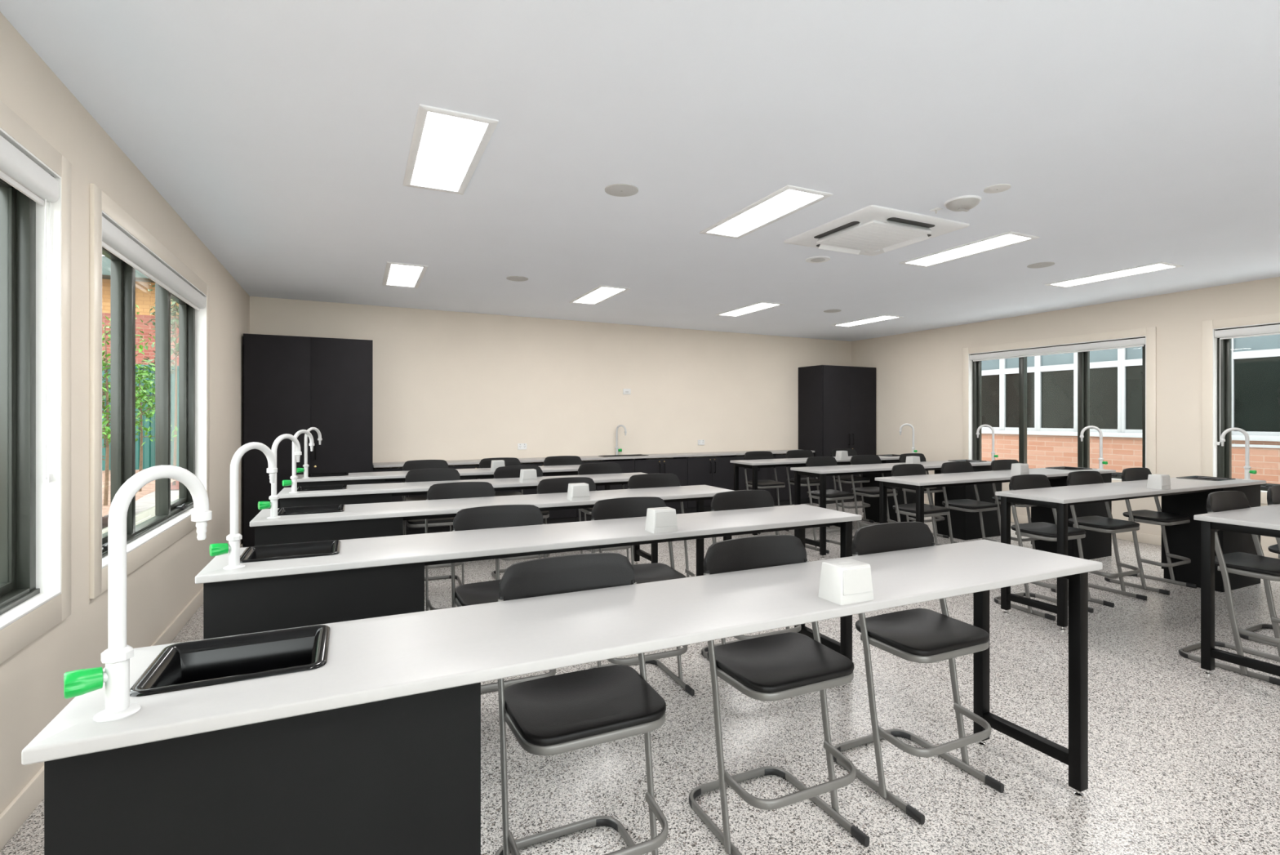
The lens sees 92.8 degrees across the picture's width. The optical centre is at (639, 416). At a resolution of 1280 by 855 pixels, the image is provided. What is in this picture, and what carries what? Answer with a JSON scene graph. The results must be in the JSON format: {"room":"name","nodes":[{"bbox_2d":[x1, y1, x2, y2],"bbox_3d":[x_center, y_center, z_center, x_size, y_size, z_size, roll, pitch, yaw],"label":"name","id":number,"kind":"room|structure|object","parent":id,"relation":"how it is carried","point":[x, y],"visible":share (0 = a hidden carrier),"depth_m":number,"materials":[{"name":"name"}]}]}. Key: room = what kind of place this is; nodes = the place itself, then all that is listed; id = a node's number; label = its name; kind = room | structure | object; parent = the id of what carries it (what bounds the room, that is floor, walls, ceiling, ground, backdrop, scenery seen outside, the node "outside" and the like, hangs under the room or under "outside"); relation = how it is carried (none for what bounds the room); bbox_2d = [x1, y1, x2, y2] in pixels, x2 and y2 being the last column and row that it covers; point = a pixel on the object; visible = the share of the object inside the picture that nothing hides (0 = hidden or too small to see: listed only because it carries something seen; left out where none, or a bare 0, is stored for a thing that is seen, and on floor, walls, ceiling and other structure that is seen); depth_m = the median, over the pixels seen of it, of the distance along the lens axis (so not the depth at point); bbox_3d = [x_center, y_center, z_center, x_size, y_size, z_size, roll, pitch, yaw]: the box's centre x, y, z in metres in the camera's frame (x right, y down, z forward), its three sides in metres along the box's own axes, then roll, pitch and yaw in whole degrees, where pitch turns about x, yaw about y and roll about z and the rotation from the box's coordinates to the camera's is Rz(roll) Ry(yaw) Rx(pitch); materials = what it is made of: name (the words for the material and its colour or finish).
{"room":"science classroom","nodes":[
{"label":"science classroom","id":0,"kind":"room"},
{"bbox_2d":[0,11,249,813],"bbox_3d":[-2.335,0.042,2.228,0.160,2.833,10.413,0,0,-25],"label":"wall","id":1,"kind":"structure","parent":0,"point":[32,678],"depth_m":2.73,"materials":[{"name":"paint"}]},
{"bbox_2d":[0,99,71,663],"bbox_3d":[-1.939,-0.116,1.419,0.163,1.887,2.417,0,0,-25],"label":"window","id":2,"kind":"structure","parent":1,"relation":"in","point":[35,515],"depth_m":2.38,"materials":[{"name":"paint"}]},
{"bbox_2d":[0,135,59,483],"bbox_3d":[-1.896,-0.348,1.439,0.060,1.222,2.209,0,0,-25],"label":"roller blind","id":3,"kind":"object","parent":2,"relation":"attached to","point":[17,170],"visible":1,"depth_m":2.31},
{"bbox_2d":[0,542,243,850],"bbox_3d":[-2.142,1.403,2.023,0.016,0.110,9.880,0,0,-25],"label":"baseboard","id":4,"kind":"structure","parent":1,"relation":"attached to","point":[12,817],"depth_m":2.25,"materials":[{"name":"paint"}]},
{"bbox_2d":[89,182,208,598],"bbox_3d":[-3.066,-0.116,3.831,0.163,1.887,2.416,0,0,-25],"label":"window","id":5,"kind":"structure","parent":1,"relation":"in","point":[171,521],"depth_m":3.48,"materials":[{"name":"paint"}]},
{"bbox_2d":[102,216,205,311],"bbox_3d":[-3.023,-0.894,3.851,0.060,0.128,2.208,0,0,-25],"label":"roller blind","id":6,"kind":"object","parent":5,"relation":"attached to","point":[115,241],"visible":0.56,"depth_m":3.52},
{"bbox_2d":[249,296,851,497],"bbox_3d":[-0.323,0.042,9.131,9.661,2.833,0.140,0,0,-27],"label":"wall","id":7,"kind":"structure","parent":0,"point":[448,385],"depth_m":8.62,"materials":[{"name":"paint"}]},
{"bbox_2d":[0,0,1279,341],"bbox_3d":[1.898,-1.450,4.381,9.652,0.150,10.930,0,0,-25],"label":"ceiling","id":8,"kind":"structure","parent":0,"point":[1123,134],"depth_m":3.01,"materials":[{"name":"paint"}]},
{"bbox_2d":[382,262,427,288],"bbox_3d":[-2.310,-1.371,5.957,0.348,0.008,1.030,0,0,-25],"label":"recessed light","id":9,"kind":"object","parent":8,"relation":"in","point":[396,274],"visible":1,"depth_m":5.90,"materials":[{"name":"white"}]},
{"bbox_2d":[386,263,422,286],"bbox_3d":[-2.310,-1.372,5.957,0.266,0.004,0.966,0,0,-25],"label":"diffuser","id":10,"kind":"object","parent":9,"relation":"attached to","point":[397,274],"depth_m":5.90,"materials":[{"name":"white"}]},
{"bbox_2d":[402,103,498,194],"bbox_3d":[-1.031,-1.371,3.221,0.348,0.008,1.030,0,0,-25],"label":"recessed light","id":11,"kind":"object","parent":8,"relation":"in","point":[447,146],"visible":1,"depth_m":3.12,"materials":[{"name":"white"}]},
{"bbox_2d":[568,284,630,304],"bbox_3d":[-0.479,-1.371,6.929,0.348,0.008,1.030,0,0,-25],"label":"recessed light","id":12,"kind":"object","parent":8,"relation":"in","point":[599,294],"visible":1,"depth_m":6.88,"materials":[{"name":"white"}]},
{"bbox_2d":[573,287,624,303],"bbox_3d":[-0.479,-1.372,6.929,0.266,0.004,0.966,0,0,-25],"label":"diffuser","id":13,"kind":"object","parent":12,"relation":"attached to","point":[598,295],"depth_m":6.89,"materials":[{"name":"white"}]},
{"bbox_2d":[715,301,784,316],"bbox_3d":[1.388,-1.371,7.835,0.348,0.008,1.030,0,0,-25],"label":"recessed light","id":14,"kind":"object","parent":8,"relation":"in","point":[761,305],"visible":1,"depth_m":7.78,"materials":[{"name":"white"}]},
{"bbox_2d":[720,302,777,315],"bbox_3d":[1.388,-1.372,7.835,0.266,0.004,0.966,0,0,-25],"label":"diffuser","id":15,"kind":"object","parent":14,"relation":"attached to","point":[759,306],"depth_m":7.78,"materials":[{"name":"white"}]},
{"bbox_2d":[699,184,832,238],"bbox_3d":[0.817,-1.371,4.157,0.348,0.008,1.030,0,0,-25],"label":"recessed light","id":16,"kind":"object","parent":8,"relation":"in","point":[788,200],"visible":1,"depth_m":4.07,"materials":[{"name":"white"}]},
{"bbox_2d":[783,204,969,256],"bbox_3d":[1.740,-1.347,4.566,0.950,0.055,0.910,0,0,-25],"label":"air conditioner","id":17,"kind":"object","parent":8,"relation":"attached to","point":[871,230],"visible":1,"depth_m":4.42,"materials":[{"name":"plastic"}]},
{"bbox_2d":[817,220,931,251],"bbox_3d":[1.740,-1.342,4.566,0.570,0.020,0.570,0,0,-25],"label":"grille","id":18,"kind":"object","parent":17,"relation":"attached to","point":[869,235],"depth_m":4.51,"materials":[{"name":"plastic"}]},
{"bbox_2d":[943,195,981,211],"bbox_3d":[2.060,-1.346,3.893,0.212,0.058,0.212,0,0,-25],"label":"smoke detector","id":19,"kind":"object","parent":8,"relation":"attached to","point":[966,202],"visible":1,"depth_m":3.84,"materials":[{"name":"white plastic"}]},
{"bbox_2d":[898,231,1039,267],"bbox_3d":[2.686,-1.371,5.058,0.348,0.008,1.030,0,0,-25],"label":"recessed light","id":20,"kind":"object","parent":8,"relation":"in","point":[1010,237],"visible":1,"depth_m":4.98,"materials":[{"name":"white"}]},
{"bbox_2d":[1044,261,1183,288],"bbox_3d":[4.577,-1.371,5.947,0.348,0.008,1.030,0,0,-25],"label":"recessed light","id":21,"kind":"object","parent":8,"relation":"in","point":[1162,265],"visible":1,"depth_m":5.89,"materials":[{"name":"white"}]},
{"bbox_2d":[0,501,1279,854],"bbox_3d":[1.898,1.518,4.381,9.652,0.120,10.930,0,0,-25],"label":"floor","id":22,"kind":"structure","parent":0,"point":[1183,759],"depth_m":2.61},
{"bbox_2d":[243,333,373,546],"bbox_3d":[-3.750,0.290,6.957,1.255,2.335,0.638,0,0,-27],"label":"tall cabinet","id":23,"kind":"object","parent":22,"relation":"on","point":[291,384],"visible":0.62,"depth_m":6.67,"materials":[{"name":"black laminate"}]},
{"bbox_2d":[373,466,443,534],"bbox_3d":[-2.872,1.031,7.513,0.798,0.854,0.440,0,0,-27],"label":"base cabinet","id":24,"kind":"object","parent":22,"relation":"on","point":[409,531],"visible":0.11,"depth_m":7.38,"materials":[{"name":"black laminate"}]},
{"bbox_2d":[373,448,814,467],"bbox_3d":[-0.194,0.588,8.874,6.786,0.030,0.428,0,0,-27],"label":"countertop","id":25,"kind":"structure","parent":24,"relation":"on","point":[381,464],"depth_m":8.64,"materials":[{"name":"laminate"}]},
{"bbox_2d":[401,459,451,534],"bbox_3d":[-2.204,0.957,6.298,0.480,1.004,0.499,0,0,-25],"label":"stool","id":26,"kind":"object","parent":22,"relation":"on","point":[418,464],"visible":0.17,"depth_m":6.36,"materials":[{"name":"black plastic"}]},
{"bbox_2d":[404,468,464,585],"bbox_3d":[-1.761,0.957,5.209,0.480,1.004,0.499,0,0,-23],"label":"stool","id":27,"kind":"object","parent":22,"relation":"on","point":[424,474],"visible":0.41,"depth_m":5.23,"materials":[{"name":"black plastic"}]},
{"bbox_2d":[296,464,609,489],"bbox_3d":[-1.786,1.004,6.286,3.102,0.908,0.488,0,0,-25],"label":"laboratory bench","id":28,"kind":"object","parent":22,"relation":"on","point":[363,477],"visible":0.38,"depth_m":5.84,"materials":[{"name":"laminate"}]},
{"bbox_2d":[296,464,580,482],"bbox_3d":[-1.786,0.572,6.286,3.102,0.028,0.488,0,0,-25],"label":"countertop","id":29,"kind":"structure","parent":28,"relation":"on","point":[478,471],"depth_m":6.00,"materials":[{"name":"laminate"}]},
{"bbox_2d":[425,481,499,610],"bbox_3d":[-1.196,0.957,4.118,0.480,1.004,0.499,0,0,-23],"label":"stool","id":30,"kind":"object","parent":22,"relation":"on","point":[459,489],"visible":0.15,"depth_m":4.18,"materials":[{"name":"black plastic"}]},
{"bbox_2d":[277,471,657,564],"bbox_3d":[-1.289,1.004,5.222,3.102,0.908,0.488,0,0,-25],"label":"laboratory bench","id":31,"kind":"object","parent":22,"relation":"on","point":[342,494],"visible":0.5,"depth_m":4.81,"materials":[{"name":"laminate"}]},
{"bbox_2d":[277,471,645,497],"bbox_3d":[-1.289,0.572,5.222,3.102,0.028,0.488,0,0,-25],"label":"countertop","id":32,"kind":"structure","parent":31,"relation":"on","point":[393,487],"depth_m":4.99,"materials":[{"name":"laminate"}]},
{"bbox_2d":[249,484,733,576],"bbox_3d":[-0.770,1.004,4.111,3.102,0.908,0.488,0,0,-25],"label":"laboratory bench","id":33,"kind":"object","parent":22,"relation":"on","point":[297,524],"visible":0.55,"depth_m":3.66,"materials":[{"name":"laminate"}]},
{"bbox_2d":[257,433,302,518],"bbox_3d":[-2.001,0.328,3.411,0.080,0.460,0.258,0,0,24],"label":"tap","id":34,"kind":"object","parent":33,"relation":"on","point":[273,504],"visible":0.96,"depth_m":3.35,"materials":[{"name":"white metal"}]},
{"bbox_2d":[277,504,344,515],"bbox_3d":[-1.957,0.629,3.628,0.358,0.158,0.304,0,0,-25],"label":"sink","id":35,"kind":"object","parent":33,"relation":"in","point":[327,508],"depth_m":3.70,"materials":[{"name":"metal"}]},
{"bbox_2d":[249,484,733,526],"bbox_3d":[-0.770,0.572,4.111,3.102,0.028,0.488,0,0,-25],"label":"countertop","id":36,"kind":"structure","parent":33,"relation":"on","point":[442,506],"depth_m":3.91,"materials":[{"name":"laminate"}]},
{"bbox_2d":[451,504,555,693],"bbox_3d":[-0.680,0.957,3.014,0.480,1.004,0.499,0,0,-24],"label":"stool","id":37,"kind":"object","parent":22,"relation":"on","point":[503,515],"visible":0.25,"depth_m":3.04,"materials":[{"name":"black plastic"}]},
{"bbox_2d":[491,465,550,579],"bbox_3d":[-1.082,0.957,5.526,0.480,1.004,0.499,0,0,-25],"label":"stool","id":38,"kind":"object","parent":22,"relation":"on","point":[513,471],"visible":0.27,"depth_m":5.55,"materials":[{"name":"black plastic"}]},
{"bbox_2d":[195,504,862,661],"bbox_3d":[-0.254,1.004,3.006,3.102,0.908,0.488,0,0,-25],"label":"laboratory bench","id":39,"kind":"object","parent":22,"relation":"on","point":[279,586],"visible":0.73,"depth_m":2.47,"materials":[{"name":"laminate"}]},
{"bbox_2d":[208,441,277,569],"bbox_3d":[-1.484,0.328,2.307,0.080,0.460,0.258,0,0,24],"label":"tap","id":40,"kind":"object","parent":39,"relation":"on","point":[234,537],"visible":1,"depth_m":2.25,"materials":[{"name":"white metal"}]},
{"bbox_2d":[240,539,340,562],"bbox_3d":[-1.441,0.629,2.524,0.358,0.158,0.304,0,0,-25],"label":"sink","id":41,"kind":"object","parent":39,"relation":"in","point":[268,553],"depth_m":2.60,"materials":[{"name":"metal"}]},
{"bbox_2d":[195,504,862,583],"bbox_3d":[-0.254,0.572,3.006,3.102,0.028,0.488,0,0,-25],"label":"countertop","id":42,"kind":"structure","parent":39,"relation":"on","point":[361,553],"depth_m":2.77,"materials":[{"name":"laminate"}]},
{"bbox_2d":[644,506,677,533],"bbox_3d":[0.105,0.504,2.976,0.133,0.109,0.102,0,0,-25],"label":"box","id":43,"kind":"object","parent":39,"relation":"on","point":[659,519],"visible":1,"depth_m":2.94,"materials":[{"name":"white plastic"}]},
{"bbox_2d":[513,462,577,524],"bbox_3d":[-1.335,1.031,8.289,0.876,0.854,0.440,0,0,-27],"label":"base cabinet","id":44,"kind":"object","parent":22,"relation":"on","point":[560,516],"visible":0.07,"depth_m":8.21,"materials":[{"name":"black laminate"}]},
{"bbox_2d":[21,539,1102,854],"bbox_3d":[0.265,1.004,1.897,3.102,0.908,0.488,0,0,-25],"label":"laboratory bench","id":45,"kind":"object","parent":22,"relation":"on","point":[362,736],"visible":0.93,"depth_m":1.32,"materials":[{"name":"laminate"}]},
{"bbox_2d":[63,464,212,721],"bbox_3d":[-0.966,0.328,1.198,0.080,0.460,0.258,0,0,24],"label":"tap","id":46,"kind":"object","parent":45,"relation":"on","point":[116,676],"visible":1,"depth_m":1.14,"materials":[{"name":"white metal"}]},
{"bbox_2d":[129,624,330,696],"bbox_3d":[-0.923,0.629,1.415,0.358,0.158,0.304,0,0,-25],"label":"sink","id":47,"kind":"object","parent":45,"relation":"in","point":[211,663],"depth_m":1.48,"materials":[{"name":"metal"}]},
{"bbox_2d":[817,558,873,604],"bbox_3d":[0.633,0.504,1.872,0.133,0.109,0.102,0,0,-25],"label":"box","id":48,"kind":"object","parent":45,"relation":"on","point":[845,581],"visible":1,"depth_m":1.83,"materials":[{"name":"white plastic"}]},
{"bbox_2d":[537,476,602,558],"bbox_3d":[-0.508,0.957,4.440,0.480,1.004,0.499,0,0,-25],"label":"stool","id":49,"kind":"object","parent":22,"relation":"on","point":[556,485],"visible":0.13,"depth_m":4.51,"materials":[{"name":"black plastic"}]},
{"bbox_2d":[494,552,668,854],"bbox_3d":[-0.194,0.957,1.890,0.480,1.004,0.499,0,0,-25],"label":"stool","id":50,"kind":"object","parent":22,"relation":"on","point":[562,713],"visible":0.8,"depth_m":1.88,"materials":[{"name":"black plastic"}]},
{"bbox_2d":[577,462,630,560],"bbox_3d":[-0.357,0.957,5.865,0.480,1.004,0.499,0,0,-23],"label":"stool","id":51,"kind":"object","parent":22,"relation":"on","point":[590,468],"visible":0.22,"depth_m":5.91,"materials":[{"name":"black plastic"}]},
{"bbox_2d":[575,458,634,521],"bbox_3d":[-0.549,1.031,8.686,0.876,0.854,0.440,0,0,-27],"label":"base cabinet","id":52,"kind":"object","parent":22,"relation":"on","point":[628,466],"visible":0.16,"depth_m":8.58,"materials":[{"name":"black laminate"}]},
{"bbox_2d":[587,496,694,696],"bbox_3d":[-0.023,0.957,3.321,0.480,1.004,0.499,0,0,-23],"label":"stool","id":53,"kind":"object","parent":22,"relation":"on","point":[623,507],"visible":0.43,"depth_m":3.36,"materials":[{"name":"black plastic"}]},
{"bbox_2d":[634,457,687,514],"bbox_3d":[0.237,1.031,9.082,0.876,0.854,0.440,0,0,-27],"label":"base cabinet","id":54,"kind":"object","parent":22,"relation":"on","point":[677,466],"visible":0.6,"depth_m":8.98,"materials":[{"name":"black laminate"}]},
{"bbox_2d":[627,473,694,577],"bbox_3d":[0.144,0.957,4.745,0.480,1.004,0.499,0,0,-24],"label":"stool","id":55,"kind":"object","parent":22,"relation":"on","point":[646,480],"visible":0.17,"depth_m":4.82,"materials":[{"name":"black plastic"}]},
{"bbox_2d":[685,454,735,513],"bbox_3d":[1.023,1.031,9.479,0.876,0.854,0.440,0,0,-27],"label":"base cabinet","id":56,"kind":"object","parent":22,"relation":"on","point":[718,472],"visible":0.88,"depth_m":9.29,"materials":[{"name":"black laminate"}]},
{"bbox_2d":[701,489,800,658],"bbox_3d":[0.661,0.957,3.641,0.480,1.004,0.499,0,0,-26],"label":"stool","id":57,"kind":"object","parent":22,"relation":"on","point":[742,499],"visible":0.19,"depth_m":3.71,"materials":[{"name":"black plastic"}]},
{"bbox_2d":[735,453,775,501],"bbox_3d":[1.764,1.031,9.853,0.776,0.854,0.440,0,0,-27],"label":"base cabinet","id":58,"kind":"object","parent":22,"relation":"on","point":[763,473],"visible":0.25,"depth_m":9.71,"materials":[{"name":"black laminate"}]},
{"bbox_2d":[743,450,789,533],"bbox_3d":[1.583,0.957,7.878,0.480,1.004,0.499,0,0,-24],"label":"stool","id":59,"kind":"object","parent":22,"relation":"on","point":[759,455],"visible":0.53,"depth_m":7.92,"materials":[{"name":"black plastic"}]},
{"bbox_2d":[688,534,869,854],"bbox_3d":[0.468,0.957,2.199,0.480,1.004,0.499,0,0,-25],"label":"stool","id":60,"kind":"object","parent":22,"relation":"on","point":[780,666],"visible":0.85,"depth_m":2.16,"materials":[{"name":"black plastic"}]},
{"bbox_2d":[773,453,813,506],"bbox_3d":[2.477,1.031,10.213,0.811,0.854,0.440,0,0,-27],"label":"base cabinet","id":61,"kind":"object","parent":22,"relation":"on","point":[781,472],"visible":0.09,"depth_m":9.98,"materials":[{"name":"black laminate"}]},
{"bbox_2d":[785,449,829,527],"bbox_3d":[2.190,0.957,8.162,0.480,1.004,0.499,0,0,-23],"label":"stool","id":62,"kind":"object","parent":22,"relation":"on","point":[793,453],"visible":0.33,"depth_m":8.20,"materials":[{"name":"black plastic"}]},
{"bbox_2d":[729,453,915,536],"bbox_3d":[2.551,1.004,8.123,2.884,0.908,0.488,0,0,-25],"label":"laboratory bench","id":63,"kind":"object","parent":22,"relation":"on","point":[872,513],"visible":0.48,"depth_m":8.28,"materials":[{"name":"laminate"}]},
{"bbox_2d":[729,455,899,465],"bbox_3d":[2.551,0.572,8.123,2.884,0.028,0.488,0,0,-25],"label":"countertop","id":64,"kind":"structure","parent":63,"relation":"on","point":[786,460],"depth_m":7.65,"materials":[{"name":"laminate"}]},
{"bbox_2d":[804,456,854,553],"bbox_3d":[2.084,0.957,6.807,0.480,1.004,0.499,0,0,-27],"label":"stool","id":65,"kind":"object","parent":22,"relation":"on","point":[831,495],"visible":0.61,"depth_m":6.79,"materials":[{"name":"black plastic"}]},
{"bbox_2d":[798,364,875,503],"bbox_3d":[3.442,0.303,10.587,1.230,2.310,0.638,0,0,-27],"label":"tall cabinet","id":66,"kind":"object","parent":22,"relation":"on","point":[837,404],"visible":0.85,"depth_m":10.32,"materials":[{"name":"black laminate"}]},
{"bbox_2d":[831,448,873,522],"bbox_3d":[2.897,0.957,8.492,0.480,1.004,0.499,0,0,-23],"label":"stool","id":67,"kind":"object","parent":22,"relation":"on","point":[843,478],"visible":0.56,"depth_m":8.46,"materials":[{"name":"black plastic"}]},
{"bbox_2d":[849,454,897,541],"bbox_3d":[2.682,0.957,7.086,0.480,1.004,0.499,0,0,-23],"label":"stool","id":68,"kind":"object","parent":22,"relation":"on","point":[872,491],"visible":0.44,"depth_m":7.09,"materials":[{"name":"black plastic"}]},
{"bbox_2d":[790,459,1001,557],"bbox_3d":[3.051,1.004,7.052,2.884,0.908,0.488,0,0,-25],"label":"laboratory bench","id":69,"kind":"object","parent":22,"relation":"on","point":[965,525],"visible":0.64,"depth_m":7.23,"materials":[{"name":"laminate"}]},
{"bbox_2d":[790,460,991,473],"bbox_3d":[3.051,0.572,7.052,2.884,0.028,0.488,0,0,-25],"label":"countertop","id":70,"kind":"structure","parent":69,"relation":"on","point":[926,464],"depth_m":6.67,"materials":[{"name":"laminate"}]},
{"bbox_2d":[832,521,1004,824],"bbox_3d":[1.102,0.957,2.496,0.480,1.004,0.499,0,0,-25],"label":"stool","id":71,"kind":"object","parent":22,"relation":"on","point":[918,635],"visible":0.79,"depth_m":2.44,"materials":[{"name":"black plastic"}]},
{"bbox_2d":[891,463,950,545],"bbox_3d":[2.590,0.957,5.725,0.480,1.004,0.499,0,0,-27],"label":"stool","id":72,"kind":"object","parent":22,"relation":"on","point":[903,469],"visible":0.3,"depth_m":5.74,"materials":[{"name":"black plastic"}]},
{"bbox_2d":[898,453,948,537],"bbox_3d":[3.380,0.957,7.413,0.480,1.004,0.499,0,0,-27],"label":"stool","id":73,"kind":"object","parent":22,"relation":"on","point":[902,459],"visible":0.28,"depth_m":7.33,"materials":[{"name":"black plastic"}]},
{"bbox_2d":[940,461,998,543],"bbox_3d":[3.196,0.957,6.009,0.480,1.004,0.499,0,0,-25],"label":"stool","id":74,"kind":"object","parent":22,"relation":"on","point":[962,504],"visible":0.53,"depth_m":6.01,"materials":[{"name":"black plastic"}]},
{"bbox_2d":[875,466,1115,559],"bbox_3d":[3.557,1.004,5.971,2.884,0.908,0.488,0,0,-25],"label":"laboratory bench","id":75,"kind":"object","parent":22,"relation":"on","point":[1095,544],"visible":0.61,"depth_m":6.13,"materials":[{"name":"laminate"}]},
{"bbox_2d":[875,467,1115,485],"bbox_3d":[3.557,0.572,5.971,2.884,0.028,0.488,0,0,-25],"label":"countertop","id":76,"kind":"structure","parent":75,"relation":"on","point":[994,475],"depth_m":5.67,"materials":[{"name":"laminate"}]},
{"bbox_2d":[990,459,1039,549],"bbox_3d":[3.867,0.957,6.322,0.480,1.004,0.499,0,0,-25],"label":"stool","id":77,"kind":"object","parent":22,"relation":"on","point":[997,464],"visible":0.2,"depth_m":6.32,"materials":[{"name":"black plastic"}]},
{"bbox_2d":[994,474,1093,620],"bbox_3d":[3.062,0.957,4.667,0.480,1.004,0.499,0,0,-23],"label":"stool","id":78,"kind":"object","parent":22,"relation":"on","point":[1046,531],"visible":0.63,"depth_m":4.64,"materials":[{"name":"black plastic"}]},
{"bbox_2d":[1050,471,1146,607],"bbox_3d":[3.714,0.957,4.972,0.480,1.004,0.499,0,0,-24],"label":"stool","id":79,"kind":"object","parent":22,"relation":"on","point":[1097,523],"visible":0.72,"depth_m":4.95,"materials":[{"name":"black plastic"}]},
{"bbox_2d":[995,475,1266,631],"bbox_3d":[4.047,1.004,4.920,2.884,0.908,0.488,0,0,-25],"label":"laboratory bench","id":80,"kind":"object","parent":22,"relation":"on","point":[1187,495],"visible":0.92,"depth_m":5.06,"materials":[{"name":"laminate"}]},
{"bbox_2d":[995,477,1266,503],"bbox_3d":[4.047,0.572,4.920,2.884,0.028,0.488,0,0,-25],"label":"countertop","id":81,"kind":"structure","parent":80,"relation":"on","point":[1106,491],"depth_m":4.64,"materials":[{"name":"laminate"}]},
{"bbox_2d":[1104,467,1196,595],"bbox_3d":[4.412,0.957,5.298,0.480,1.004,0.499,0,0,-26],"label":"stool","id":82,"kind":"object","parent":22,"relation":"on","point":[1157,517],"visible":0.66,"depth_m":5.24,"materials":[{"name":"black plastic"}]},
{"bbox_2d":[1178,490,1279,685],"bbox_3d":[3.572,0.957,3.599,0.480,1.004,0.499,0,0,-25],"label":"stool","id":83,"kind":"object","parent":22,"relation":"on","point":[1266,568],"visible":0.77,"depth_m":3.58,"materials":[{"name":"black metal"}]},
{"bbox_2d":[1193,503,1279,675],"bbox_3d":[4.549,1.004,3.848,2.884,0.908,0.488,0,0,-25],"label":"laboratory bench","id":84,"kind":"object","parent":22,"relation":"on","point":[1264,520],"visible":1,"depth_m":3.43,"materials":[{"name":"laminate"}]},
{"bbox_2d":[1193,503,1279,529],"bbox_3d":[4.549,0.572,3.848,2.884,0.028,0.488,0,0,-25],"label":"countertop","id":85,"kind":"structure","parent":84,"relation":"on","point":[1268,517],"depth_m":3.40,"materials":[{"name":"laminate"}]},
{"bbox_2d":[1239,484,1279,646],"bbox_3d":[4.243,0.957,3.912,0.480,1.004,0.499,0,0,-27],"label":"stool","id":86,"kind":"object","parent":22,"relation":"on","point":[1273,491],"visible":0.55,"depth_m":3.94,"materials":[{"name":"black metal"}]},
{"bbox_2d":[851,276,1279,552],"bbox_3d":[6.204,0.042,6.376,0.160,2.833,10.700,0,0,-25],"label":"wall","id":87,"kind":"structure","parent":0,"point":[919,375],"depth_m":7.75,"materials":[{"name":"paint"}]},
{"bbox_2d":[963,326,1156,482],"bbox_3d":[5.408,-0.074,8.041,0.163,1.889,2.420,0,0,-25],"label":"window","id":88,"kind":"structure","parent":87,"relation":"in","point":[971,370],"depth_m":7.71,"materials":[{"name":"paint"}]},
{"bbox_2d":[969,336,1145,361],"bbox_3d":[5.364,-0.865,8.021,0.060,0.107,2.212,0,0,-25],"label":"roller blind","id":89,"kind":"object","parent":88,"relation":"attached to","point":[1134,342],"visible":1,"depth_m":7.83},
{"bbox_2d":[924,500,1278,558],"bbox_3d":[6.283,1.403,6.000,0.016,0.110,9.950,0,0,-25],"label":"baseboard","id":90,"kind":"structure","parent":87,"relation":"attached to","point":[1127,535],"depth_m":7.04,"materials":[{"name":"paint"}]},
{"bbox_2d":[1201,312,1279,503],"bbox_3d":[6.607,-0.074,5.474,0.163,1.889,2.417,0,0,-25],"label":"window","id":91,"kind":"structure","parent":87,"relation":"in","point":[1216,460],"depth_m":6.45,"materials":[{"name":"paint"}]},
{"bbox_2d":[1214,324,1279,444],"bbox_3d":[6.564,-0.308,5.455,0.060,1.222,2.212,0,0,-25],"label":"roller blind","id":92,"kind":"object","parent":91,"relation":"attached to","point":[1270,329],"visible":1,"depth_m":6.27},
{"label":"outside","id":93,"kind":"structure","parent":0,"visible":0},
{"bbox_3d":[8.580,1.568,10.456,7.600,0.180,16.320,0,0,-25],"label":"ground","id":94,"kind":"structure","parent":93,"visible":0},
{"bbox_2d":[981,333,1279,484],"bbox_3d":[7.780,-0.592,9.155,0.750,4.300,16.000,0,0,-25],"label":"school building","id":95,"kind":"structure","parent":94,"relation":"on","point":[1115,374],"depth_m":9.91,"materials":[{"name":"brick"}]},
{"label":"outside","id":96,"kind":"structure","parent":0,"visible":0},
{"bbox_2d":[102,488,178,528],"bbox_3d":[0.000,1.818,0.000,120.000,0.280,120.000,0,0,-25],"label":"ground","id":97,"kind":"structure","parent":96,"point":[147,501],"depth_m":11.77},
{"bbox_2d":[102,363,178,470],"bbox_3d":[-10.982,0.178,9.581,12.315,2.160,0.120,0,0,-25],"label":"metal fence","id":98,"kind":"object","parent":97,"relation":"on","point":[148,446],"visible":0.02,"depth_m":10.68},
{"bbox_2d":[102,255,178,489],"bbox_3d":[-14.617,-1.772,13.562,22.000,6.860,5.050,0,0,-25],"label":"brick building","id":99,"kind":"structure","parent":97,"relation":"on","point":[144,299],"depth_m":13.57,"materials":[{"name":"brick"}]},
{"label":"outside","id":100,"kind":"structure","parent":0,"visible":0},
{"bbox_2d":[102,469,175,516],"bbox_3d":[-8.490,1.088,1.137,9.500,0.363,17.250,0,0,-25],"label":"mulch bed","id":101,"kind":"object","parent":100,"point":[149,487],"visible":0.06,"depth_m":8.27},
{"bbox_2d":[102,304,155,505],"bbox_3d":[-6.366,-0.114,7.160,1.113,2.485,1.071,0,0,-25],"label":"tree","id":102,"kind":"object","parent":101,"relation":"on","point":[106,432],"visible":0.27,"depth_m":7.21,"materials":[{"name":"green plant"}]},
{"bbox_2d":[108,362,177,491],"bbox_3d":[-6.821,0.177,8.213,0.818,1.843,0.856,0,0,34],"label":"tree","id":103,"kind":"object","parent":101,"relation":"on","point":[140,377],"visible":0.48,"depth_m":8.21,"materials":[{"name":"green plant"}]},
{"bbox_2d":[135,283,178,485],"bbox_3d":[-7.226,-0.591,9.329,0.724,3.299,0.708,0,0,-25],"label":"tree","id":104,"kind":"object","parent":101,"relation":"on","point":[175,308],"visible":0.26,"depth_m":9.34,"materials":[{"name":"green plant"}]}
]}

